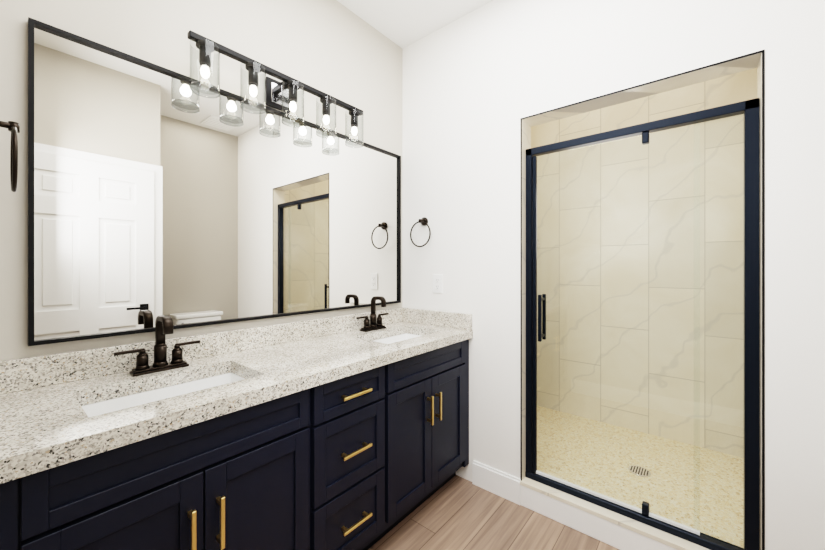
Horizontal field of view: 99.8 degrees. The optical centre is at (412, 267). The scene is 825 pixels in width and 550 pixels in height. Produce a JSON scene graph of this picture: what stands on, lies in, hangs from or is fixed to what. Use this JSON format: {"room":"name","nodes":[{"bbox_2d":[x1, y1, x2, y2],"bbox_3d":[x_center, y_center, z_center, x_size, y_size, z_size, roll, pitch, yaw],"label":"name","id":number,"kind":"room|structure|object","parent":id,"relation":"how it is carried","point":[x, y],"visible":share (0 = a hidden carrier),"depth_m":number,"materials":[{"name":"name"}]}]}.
{"room":"bathroom","nodes":[
{"label":"bathroom","id":0,"kind":"room"},
{"bbox_2d":[0,0,401,360],"bbox_3d":[-0.298,-0.120,2.150,0.100,2.720,3.200,0,0,40],"label":"wall","id":1,"kind":"structure","parent":0,"point":[337,50],"depth_m":1.43,"materials":[{"name":"grey paint"}]},
{"bbox_2d":[28,17,400,345],"bbox_3d":[-0.613,-0.253,1.667,0.023,0.970,1.655,0,0,40],"label":"mirror","id":2,"kind":"object","parent":1,"relation":"attached to","point":[154,191],"visible":0.88,"depth_m":1.33,"materials":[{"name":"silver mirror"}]},
{"bbox_2d":[0,308,443,447],"bbox_3d":[-0.475,0.404,1.517,0.429,0.272,1.794,0,0,40],"label":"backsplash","id":3,"kind":"structure","parent":1,"relation":"attached to","point":[21,374],"depth_m":1.21,"materials":[{"name":"white stone"}]},
{"bbox_2d":[187,30,363,147],"bbox_3d":[-0.571,-0.770,1.610,0.161,0.219,0.843,0,0,40],"label":"light","id":4,"kind":"object","parent":1,"relation":"attached to","point":[282,97],"visible":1,"depth_m":1.56,"materials":[{"name":"glass"},{"name":"black metal"}]},
{"bbox_2d":[337,0,492,48],"bbox_3d":[0.704,-1.505,1.321,2.700,0.050,3.200,0,0,40],"label":"ceiling","id":5,"kind":"structure","parent":0,"point":[402,24],"depth_m":2.03,"materials":[{"name":"white paint"}]},
{"bbox_2d":[368,475,618,549],"bbox_3d":[0.704,1.265,1.321,2.700,0.050,3.200,0,0,40],"label":"floor","id":6,"kind":"structure","parent":0,"point":[455,512],"depth_m":1.65,"materials":[{"name":"brown wood"}]},
{"bbox_2d":[0,356,468,549],"bbox_3d":[-0.427,0.895,1.478,0.552,0.690,1.794,0,0,40],"label":"bathroom vanity","id":7,"kind":"object","parent":6,"relation":"on","point":[347,432],"depth_m":1.13,"materials":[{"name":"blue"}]},
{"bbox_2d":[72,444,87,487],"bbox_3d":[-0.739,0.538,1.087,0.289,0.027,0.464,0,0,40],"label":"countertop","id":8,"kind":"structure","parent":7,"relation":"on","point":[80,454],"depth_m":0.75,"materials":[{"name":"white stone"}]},
{"bbox_2d":[537,406,743,547],"bbox_3d":[1.220,1.210,2.140,1.450,0.060,1.080,0,0,40],"label":"shower floor","id":9,"kind":"structure","parent":6,"relation":"on","point":[679,508],"depth_m":2.03,"materials":[{"name":"tile"}]},
{"bbox_2d":[628,465,650,476],"bbox_3d":[1.314,1.178,2.010,0.110,0.004,0.110,0,0,40],"label":"shower drain","id":10,"kind":"object","parent":9,"relation":"on","point":[647,473],"depth_m":2.00,"materials":[{"name":"silver metal"}]},
{"bbox_2d":[402,0,824,549],"bbox_3d":[0.933,-0.120,1.598,2.500,2.720,0.120,0,0,40],"label":"wall","id":11,"kind":"structure","parent":0,"point":[478,83],"depth_m":1.67,"materials":[{"name":"white paint"}]},
{"bbox_2d":[410,217,430,246],"bbox_3d":[0.060,-0.225,2.203,0.165,0.192,0.058,0,0,40],"label":"towel ring","id":12,"kind":"object","parent":11,"relation":"attached to","point":[423,221],"visible":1,"depth_m":2.20,"materials":[{"name":"black metal"}]},
{"bbox_2d":[433,274,442,292],"bbox_3d":[0.156,0.100,2.158,0.072,0.116,0.008,0,0,40],"label":"electrical outlet","id":13,"kind":"object","parent":11,"relation":"attached to","point":[437,283],"visible":1,"depth_m":2.15,"materials":[{"name":"white plastic"}]},
{"bbox_2d":[404,308,471,331],"bbox_3d":[0.140,0.314,2.160,0.516,0.092,0.020,0,0,40],"label":"backsplash","id":14,"kind":"structure","parent":11,"relation":"attached to","point":[411,315],"depth_m":2.13,"materials":[{"name":"white stone"}]},
{"bbox_2d":[472,460,520,504],"bbox_3d":[0.456,1.175,1.906,0.282,0.130,0.014,0,0,40],"label":"baseboard","id":15,"kind":"structure","parent":11,"relation":"attached to","point":[497,482],"depth_m":1.88,"materials":[{"name":"white wood"}]},
{"bbox_2d":[520,477,709,549],"bbox_3d":[0.950,1.177,1.575,0.900,0.125,0.134,0,0,40],"label":"sill","id":16,"kind":"structure","parent":11,"relation":"attached to","point":[611,528],"depth_m":1.59,"materials":[{"name":"white stone"}]},
{"bbox_2d":[525,98,758,549],"bbox_3d":[0.955,0.242,1.582,0.886,1.745,0.080,0,0,40],"label":"shower door","id":17,"kind":"object","parent":11,"relation":"attached to","point":[749,109],"visible":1,"depth_m":1.48,"materials":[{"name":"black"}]},
{"bbox_2d":[522,53,761,549],"bbox_3d":[0.954,0.168,1.581,0.900,1.895,0.120,0,0,40],"label":"tile","id":18,"kind":"structure","parent":11,"relation":"attached to","point":[722,70],"depth_m":1.50,"materials":[{"name":"beige tile"}]},
{"bbox_2d":[520,49,764,549],"bbox_3d":[0.916,0.167,1.534,0.904,1.897,0.006,0,0,40],"label":"shower trim edge","id":19,"kind":"object","parent":18,"relation":"attached to","point":[763,291],"visible":1,"depth_m":1.25,"materials":[{"name":"black metal"}]},
{"bbox_2d":[531,68,756,457],"bbox_3d":[1.596,-0.120,2.594,1.650,2.720,0.100,0,0,40],"label":"wall","id":20,"kind":"structure","parent":0,"point":[725,90],"depth_m":2.46,"materials":[{"name":"tile"}]},
{"bbox_3d":[-0.246,-0.120,0.095,2.600,2.720,0.100,0,0,40],"label":"wall","id":21,"kind":"structure","parent":0,"visible":0},
{"bbox_2d":[0,121,19,191],"bbox_3d":[-1.036,-0.290,0.865,0.165,0.192,0.076,0,0,40],"label":"towel ring","id":22,"kind":"object","parent":21,"relation":"attached to","point":[13,127],"visible":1,"depth_m":0.85,"materials":[{"name":"black metal"}]}
]}

